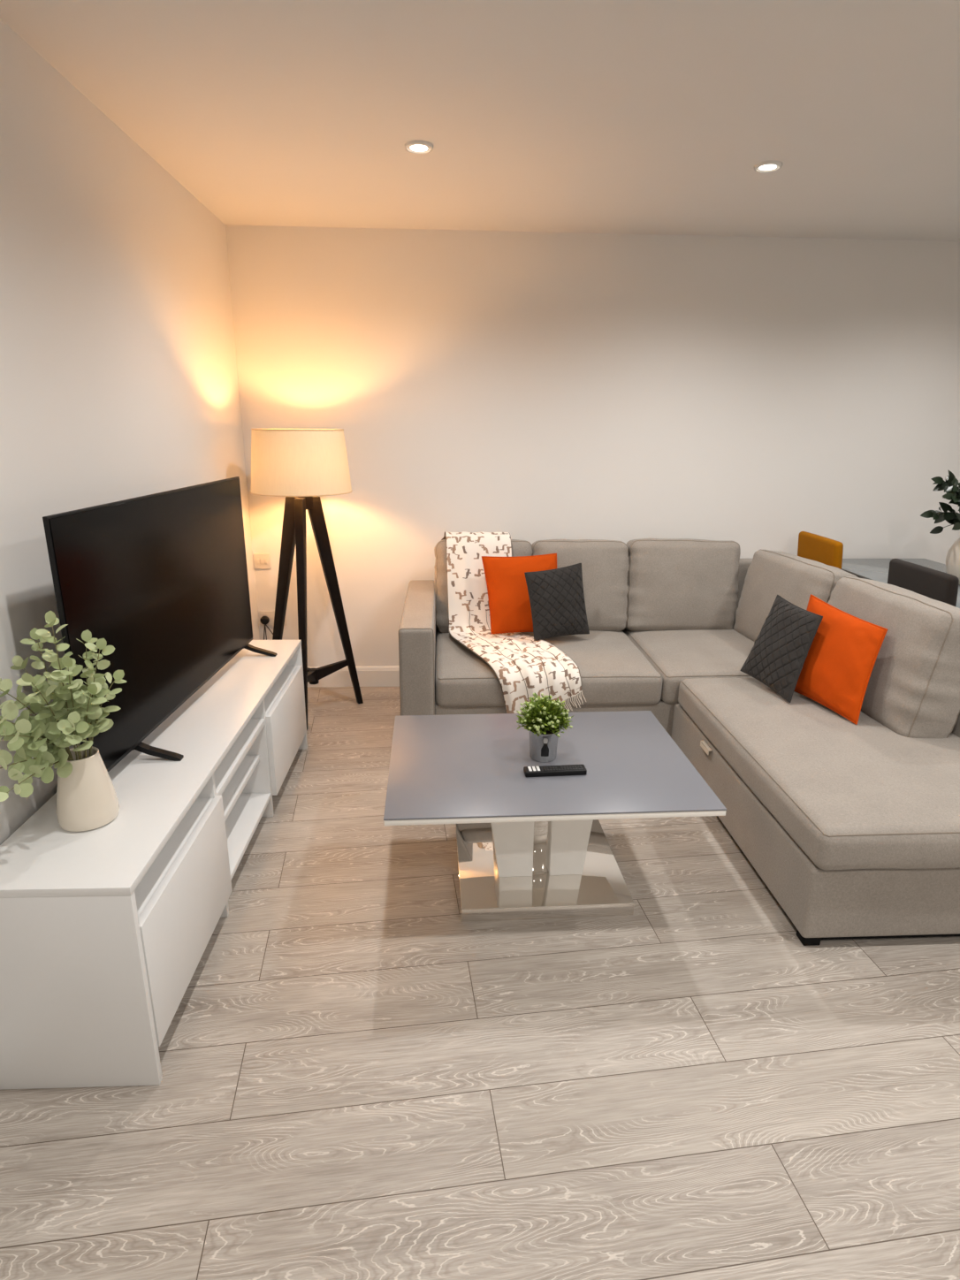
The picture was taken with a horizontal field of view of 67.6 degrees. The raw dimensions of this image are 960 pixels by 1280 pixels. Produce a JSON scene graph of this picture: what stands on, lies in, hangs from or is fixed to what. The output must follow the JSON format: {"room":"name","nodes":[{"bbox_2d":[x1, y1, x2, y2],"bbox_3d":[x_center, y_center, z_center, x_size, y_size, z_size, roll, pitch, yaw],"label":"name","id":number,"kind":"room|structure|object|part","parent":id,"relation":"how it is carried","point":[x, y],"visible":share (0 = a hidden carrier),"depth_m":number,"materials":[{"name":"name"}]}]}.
{"room":"living room","nodes":[
{"label":"living room","id":0,"kind":"room"},
{"bbox_2d":[0,18,259,845],"bbox_3d":[-1.126,0.134,0.476,0.120,2.374,7.185,0,17,-3],"label":"wall","id":1,"kind":"structure","parent":0,"point":[119,381],"depth_m":2.10,"materials":[{"name":"paint"}]},
{"bbox_2d":[0,685,959,1279],"bbox_3d":[1.291,1.304,0.954,4.982,0.100,7.185,0,17,-3],"label":"floor","id":2,"kind":"structure","parent":0,"point":[362,1079],"depth_m":1.63,"materials":[{"name":"brown wood"}]},
{"bbox_2d":[0,640,307,1089],"bbox_3d":[-0.950,0.512,2.426,0.363,0.530,1.800,0,17,-2],"label":"tv stand","id":3,"kind":"object","parent":2,"relation":"on","point":[105,931],"visible":0.9,"depth_m":1.65,"materials":[{"name":"white laminate"}]},
{"bbox_3d":[-0.915,0.778,1.577,0.361,0.510,0.019,0,17,-2],"label":"panel","id":4,"kind":"part","parent":3,"relation":"part of","materials":[{"name":"white laminate"}]},
{"bbox_2d":[56,746,119,831],"bbox_3d":[-0.953,0.353,1.728,0.134,0.176,0.134,0,17,-3],"label":"vase","id":5,"kind":"object","parent":3,"relation":"on","point":[87,800],"visible":0.86,"depth_m":1.69,"materials":[{"name":"beige ceramic"}]},
{"bbox_2d":[0,610,126,801],"bbox_3d":[-0.970,0.197,1.582,0.260,0.512,0.342,0,17,-3],"label":"plant","id":6,"kind":"object","parent":5,"relation":"in","point":[73,713],"visible":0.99,"depth_m":1.61,"materials":[{"name":"green plant"}]},
{"bbox_3d":[-1.008,0.257,1.654,0.141,0.354,0.009,-11,20,-33],"label":"stem","id":7,"kind":"part","parent":6,"relation":"part of","materials":[{"name":"green plant"}]},
{"bbox_3d":[-0.996,0.348,1.604,0.019,0.209,0.270,5,17,15],"label":"stem","id":8,"kind":"part","parent":6,"relation":"part of","materials":[{"name":"green plant"}]},
{"bbox_3d":[-0.971,0.307,1.622,0.076,0.279,0.186,0,17,-3],"label":"stem","id":9,"kind":"part","parent":6,"relation":"part of","materials":[{"name":"green plant"}]},
{"bbox_3d":[-0.968,0.365,1.612,0.012,0.172,0.216,3,17,9],"label":"stem","id":10,"kind":"part","parent":6,"relation":"part of","materials":[{"name":"green plant"}]},
{"bbox_3d":[-0.960,0.252,1.646,0.008,0.369,0.105,2,17,4],"label":"stem","id":11,"kind":"part","parent":6,"relation":"part of","materials":[{"name":"green plant"}]},
{"bbox_3d":[-0.974,0.208,1.681,0.057,0.433,0.007,2,17,5],"label":"stem","id":12,"kind":"part","parent":6,"relation":"part of","materials":[{"name":"green plant"}]},
{"bbox_3d":[-0.946,0.189,1.659,0.004,0.483,0.046,-5,18,-18],"label":"stem","id":13,"kind":"part","parent":6,"relation":"part of","materials":[{"name":"green plant"}]},
{"bbox_3d":[-0.927,0.239,1.658,0.006,0.388,0.062,-10,20,-31],"label":"stem","id":14,"kind":"part","parent":6,"relation":"part of","materials":[{"name":"green plant"}]},
{"bbox_3d":[-0.928,0.299,1.666,0.004,0.269,0.124,-8,19,-27],"label":"stem","id":15,"kind":"part","parent":6,"relation":"part of","materials":[{"name":"green plant"}]},
{"bbox_3d":[-0.934,0.210,1.703,0.057,0.418,0.004,-14,22,-40],"label":"stem","id":16,"kind":"part","parent":6,"relation":"part of","materials":[{"name":"green plant"}]},
{"bbox_3d":[-0.915,0.268,1.683,0.078,0.319,0.011,12,20,33],"label":"stem","id":17,"kind":"part","parent":6,"relation":"part of","materials":[{"name":"green plant"}]},
{"bbox_3d":[-0.918,0.218,1.700,0.084,0.404,0.011,-2,17,-9],"label":"stem","id":18,"kind":"part","parent":6,"relation":"part of","materials":[{"name":"green plant"}]},
{"bbox_3d":[-0.909,0.255,1.727,0.095,0.319,0.013,-14,22,-39],"label":"stem","id":19,"kind":"part","parent":6,"relation":"part of","materials":[{"name":"green plant"}]},
{"bbox_3d":[-0.948,0.268,2.353,0.362,0.020,1.800,0,17,-2],"label":"panel","id":20,"kind":"part","parent":3,"relation":"part of","materials":[{"name":"white laminate"}]},
{"bbox_2d":[42,476,277,772],"bbox_3d":[-0.981,-0.115,2.330,0.256,0.726,1.300,1,17,0],"label":"television","id":21,"kind":"object","parent":3,"relation":"on","point":[162,577],"visible":0.87,"depth_m":2.11,"materials":[{"name":"black plastic"}]},
{"bbox_2d":[134,798,213,917],"bbox_3d":[-0.932,0.551,1.815,0.333,0.016,0.569,0,17,-2],"label":"drawer","id":22,"kind":"object","parent":3,"relation":"attached to","point":[148,888],"depth_m":1.81,"materials":[{"name":"white laminate"}]},
{"bbox_3d":[-0.755,0.694,1.872,0.020,0.328,0.574,0,17,-2],"label":"drawer","id":23,"kind":"part","parent":3,"relation":"part of","materials":[{"name":"white laminate"}]},
{"bbox_2d":[213,718,265,795],"bbox_3d":[-0.954,0.386,2.379,0.335,0.024,0.570,0,17,-2],"label":"shelf","id":24,"kind":"object","parent":3,"relation":"attached to","point":[224,773],"depth_m":2.37,"materials":[{"name":"white laminate"}]},
{"bbox_2d":[220,754,259,822],"bbox_3d":[-0.970,0.525,2.420,0.306,0.020,0.570,0,17,-2],"label":"shelf","id":25,"kind":"object","parent":3,"relation":"attached to","point":[241,776],"depth_m":2.49,"materials":[{"name":"white laminate"}]},
{"bbox_3d":[-0.957,0.677,2.467,0.335,0.020,0.570,0,17,-2],"label":"panel","id":26,"kind":"part","parent":3,"relation":"part of","materials":[{"name":"white laminate"}]},
{"bbox_3d":[-0.802,0.356,2.994,0.020,0.328,0.592,0,17,-2],"label":"drawer","id":27,"kind":"part","parent":3,"relation":"part of","materials":[{"name":"white laminate"}]},
{"bbox_3d":[-0.986,0.265,3.281,0.361,0.510,0.019,0,17,-2],"label":"panel","id":28,"kind":"part","parent":3,"relation":"part of","materials":[{"name":"white laminate"}]},
{"bbox_2d":[250,428,363,730],"bbox_3d":[-0.855,-0.311,3.594,0.502,1.435,0.480,-7,18,-24],"label":"floor lamp","id":29,"kind":"object","parent":2,"relation":"on","point":[300,466],"visible":0.98,"depth_m":3.41,"materials":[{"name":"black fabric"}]},
{"bbox_3d":[-1.012,-0.172,3.678,0.278,1.118,0.040,6,17,16],"label":"leg","id":30,"kind":"part","parent":29,"relation":"part of","materials":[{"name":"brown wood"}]},
{"bbox_3d":[-0.865,-0.118,3.505,0.040,1.118,0.244,0,17,0],"label":"leg","id":31,"kind":"part","parent":29,"relation":"part of","materials":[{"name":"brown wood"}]},
{"bbox_3d":[-0.859,-0.856,3.425,0.476,0.287,0.476,0,17,-3],"label":"lamp shade","id":32,"kind":"part","parent":29,"relation":"part of","materials":[{"name":"white fabric"}]},
{"bbox_3d":[-0.745,-0.176,3.700,0.247,1.118,0.040,-9,19,-28],"label":"leg","id":33,"kind":"part","parent":29,"relation":"part of","materials":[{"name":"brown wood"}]},
{"bbox_2d":[383,710,726,921],"bbox_3d":[0.186,0.586,2.353,0.943,0.450,0.712,-1,17,-4],"label":"coffee table","id":34,"kind":"object","parent":2,"relation":"on","point":[528,848],"visible":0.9,"depth_m":2.26,"materials":[{"name":"grey glass"}]},
{"bbox_3d":[0.192,0.762,2.471,0.537,0.045,0.545,-1,17,-4],"label":"plate","id":35,"kind":"part","parent":34,"relation":"part of","materials":[{"name":"metal"}]},
{"bbox_2d":[516,693,574,761],"bbox_3d":[0.204,0.271,2.251,0.182,0.212,0.190,0,17,-3],"label":"potted plant","id":36,"kind":"object","parent":34,"relation":"on","point":[543,719],"visible":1,"depth_m":2.22,"materials":[{"name":"green plant"}]},
{"bbox_3d":[0.201,0.325,2.269,0.098,0.098,0.098,0,17,-3],"label":"pot","id":37,"kind":"part","parent":36,"relation":"part of","materials":[{"name":"ceramic"}]},
{"bbox_2d":[523,764,586,777],"bbox_3d":[0.227,0.395,2.173,0.188,0.019,0.042,-1,17,-6],"label":"remote control","id":38,"kind":"object","parent":34,"relation":"on","point":[540,771],"visible":1,"depth_m":2.16,"materials":[{"name":"black plastic"}]},
{"bbox_3d":[0.188,0.373,2.289,0.943,0.005,0.712,-1,17,-4],"label":"glass","id":39,"kind":"part","parent":34,"relation":"part of","materials":[{"name":"grey glass"}]},
{"bbox_2d":[398,538,959,945],"bbox_3d":[0.728,0.161,3.009,2.147,0.895,2.267,0,17,-3],"label":"sofa","id":40,"kind":"object","parent":2,"relation":"on","point":[853,830],"visible":0.65,"depth_m":2.63,"materials":[{"name":"grey fabric"}]},
{"bbox_3d":[-0.298,0.087,3.593,0.153,0.581,1.005,0,17,-3],"label":"arm","id":41,"kind":"part","parent":40,"relation":"part of"},
{"bbox_2d":[434,539,533,632],"bbox_3d":[0.023,-0.279,3.793,0.537,0.505,0.262,0,17,-3],"label":"cushion","id":42,"kind":"object","parent":40,"relation":"on","point":[519,547],"depth_m":3.70,"materials":[{"name":"fabric"}]},
{"bbox_2d":[441,531,586,713],"bbox_3d":[0.091,-0.066,3.497,0.410,0.821,1.094,-5,18,-19],"label":"throw blanket","id":43,"kind":"object","parent":40,"relation":"on","point":[523,666],"visible":0.78,"depth_m":3.46,"materials":[{"name":"white fabric"}]},
{"bbox_2d":[481,553,557,634],"bbox_3d":[0.215,-0.230,3.578,0.415,0.388,0.149,0,17,-3],"label":"cushion","id":44,"kind":"object","parent":43,"relation":"on","point":[509,604],"visible":0.74,"depth_m":3.54,"materials":[{"name":"orange fabric"}]},
{"bbox_2d":[524,563,589,640],"bbox_3d":[0.380,-0.182,3.484,0.349,0.348,0.118,-9,19,-30],"label":"cushion","id":45,"kind":"object","parent":43,"relation":"on","point":[556,596],"visible":1,"depth_m":3.45,"materials":[{"name":"grey fabric"}]},
{"bbox_2d":[434,629,662,707],"bbox_3d":[0.292,0.095,3.570,1.029,0.187,0.870,0,17,-3],"label":"seat cushion","id":46,"kind":"object","parent":40,"relation":"on","point":[617,669],"depth_m":3.20,"materials":[{"name":"grey fabric"}]},
{"bbox_2d":[531,539,629,631],"bbox_3d":[0.524,-0.282,3.819,0.536,0.505,0.261,0,17,-3],"label":"cushion","id":47,"kind":"object","parent":40,"relation":"on","point":[605,563],"depth_m":3.72,"materials":[{"name":"grey fabric"}]},
{"bbox_3d":[0.743,-0.107,4.049,1.970,0.700,0.110,0,17,-3],"label":"frame","id":48,"kind":"part","parent":40,"relation":"part of","materials":[{"name":"grey fabric"}]},
{"bbox_2d":[625,538,739,631],"bbox_3d":[1.075,-0.286,3.847,0.618,0.515,0.258,0,17,-3],"label":"cushion","id":49,"kind":"object","parent":40,"relation":"on","point":[673,584],"depth_m":3.75,"materials":[{"name":"grey fabric"}]},
{"bbox_2d":[622,624,754,703],"bbox_3d":[1.209,0.089,3.618,0.834,0.183,0.868,0,17,-3],"label":"seat cushion","id":50,"kind":"object","parent":40,"relation":"on","point":[677,653],"depth_m":3.45,"materials":[{"name":"grey fabric"}]},
{"bbox_2d":[739,594,822,702],"bbox_3d":[1.228,0.024,2.944,0.169,0.328,0.440,0,17,-3],"label":"cushion","id":51,"kind":"object","parent":40,"relation":"on","point":[776,659],"visible":1,"depth_m":2.89,"materials":[{"name":"grey fabric"}]},
{"bbox_2d":[733,549,857,641],"bbox_3d":[1.506,-0.156,3.477,0.265,0.493,0.711,-2,17,-8],"label":"cushion","id":52,"kind":"object","parent":40,"relation":"on","point":[770,574],"depth_m":3.47,"materials":[{"name":"grey fabric"}]},
{"bbox_2d":[678,677,959,869],"bbox_3d":[1.361,0.392,2.599,0.924,0.165,1.285,0,17,-3],"label":"cushion","id":53,"kind":"object","parent":40,"relation":"on","point":[872,794],"depth_m":2.28,"materials":[{"name":"grey fabric"}]},
{"bbox_2d":[793,594,887,724],"bbox_3d":[1.351,0.059,2.772,0.156,0.368,0.487,-3,17,-12],"label":"cushion","id":54,"kind":"object","parent":40,"relation":"on","point":[839,663],"visible":0.82,"depth_m":2.69,"materials":[{"name":"orange fabric"}]},
{"bbox_2d":[827,576,959,739],"bbox_3d":[1.576,0.050,2.787,0.276,0.504,0.754,0,17,-3],"label":"cushion","id":55,"kind":"object","parent":40,"relation":"on","point":[912,691],"depth_m":2.51,"materials":[{"name":"grey fabric"}]},
{"bbox_3d":[1.708,0.134,3.274,0.124,0.700,1.600,0,17,-3],"label":"frame","id":56,"kind":"part","parent":40,"relation":"part of","materials":[{"name":"grey fabric"}]},
{"bbox_2d":[797,531,843,569],"bbox_3d":[1.995,-0.108,3.903,0.474,0.917,0.410,0,17,-3],"label":"dining chair","id":57,"kind":"object","parent":2,"relation":"on","point":[811,546],"visible":0.25,"depth_m":3.73,"materials":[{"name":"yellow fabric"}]},
{"bbox_2d":[841,558,959,608],"bbox_3d":[2.251,0.101,3.506,0.645,0.750,1.425,0,17,-3],"label":"dining table","id":58,"kind":"object","parent":2,"relation":"on","point":[876,569],"visible":0.14,"depth_m":3.83,"materials":[{"name":"stone"}]},
{"bbox_2d":[945,537,959,584],"bbox_3d":[2.351,-0.390,3.403,0.232,0.250,0.232,0,17,-3],"label":"vase","id":59,"kind":"object","parent":58,"relation":"on","point":[953,556],"visible":0.76,"depth_m":3.39,"materials":[{"name":"white ceramic"}]},
{"bbox_2d":[920,469,959,533],"bbox_3d":[2.325,-0.549,3.309,0.580,0.562,0.238,0,17,-3],"label":"bunch","id":60,"kind":"object","parent":59,"relation":"in","point":[950,486],"visible":1,"depth_m":3.29,"materials":[{"name":"green plant"}]},
{"bbox_2d":[887,558,959,606],"bbox_3d":[2.037,0.134,3.100,0.474,0.917,0.410,0,17,-3],"label":"dining chair","id":61,"kind":"object","parent":2,"relation":"on","point":[929,582],"visible":0.3,"depth_m":2.92,"materials":[{"name":"grey fabric"}]},
{"bbox_2d":[0,0,959,241],"bbox_3d":[1.312,-1.065,0.241,4.982,0.100,7.185,0,17,-3],"label":"ceiling","id":62,"kind":"structure","parent":0,"point":[628,117],"depth_m":2.14,"materials":[{"name":"paint"}]},
{"bbox_2d":[404,140,433,153],"bbox_3d":[-0.209,-1.687,2.456,0.098,0.010,0.098,0,17,-3],"label":"recessed light","id":63,"kind":"object","parent":62,"relation":"in","point":[416,147],"visible":1,"depth_m":2.44,"materials":[{"name":"white"}]},
{"bbox_2d":[754,160,782,172],"bbox_3d":[1.048,-1.723,2.610,0.098,0.010,0.098,0,17,-3],"label":"recessed light","id":64,"kind":"object","parent":62,"relation":"in","point":[766,166],"visible":1,"depth_m":2.60,"materials":[{"name":"white"}]},
{"bbox_2d":[225,224,959,666],"bbox_3d":[1.126,-0.898,3.976,4.742,2.374,0.120,0,17,-3],"label":"wall","id":65,"kind":"structure","parent":0,"point":[756,393],"depth_m":3.77,"materials":[{"name":"paint"}]},
{"bbox_2d":[253,553,271,569],"bbox_3d":[-1.192,-0.432,3.926,0.086,0.086,0.014,0,17,-3],"label":"wall switch","id":66,"kind":"object","parent":65,"relation":"attached to","point":[262,560],"visible":1,"depth_m":3.92,"materials":[{"name":"plastic"}]},
{"bbox_2d":[259,616,273,639],"bbox_3d":[-1.179,0.065,4.059,0.102,0.412,0.029,0,17,-3],"label":"plug","id":67,"kind":"object","parent":65,"relation":"attached to","point":[264,620],"visible":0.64,"depth_m":4.00,"materials":[{"name":"black plastic"}]},
{"bbox_2d":[259,610,286,625],"bbox_3d":[-1.161,-0.121,4.022,0.146,0.086,0.012,0,17,-3],"label":"wall socket","id":68,"kind":"object","parent":65,"relation":"attached to","point":[270,614],"visible":0.57,"depth_m":4.01,"materials":[{"name":"plastic"}]},
{"bbox_2d":[307,665,399,686],"bbox_3d":[1.120,0.200,4.236,4.742,0.120,0.014,0,17,-3],"label":"baseboard","id":69,"kind":"structure","parent":65,"relation":"attached to","point":[368,676],"depth_m":4.14,"materials":[{"name":"white paint"}]}
]}

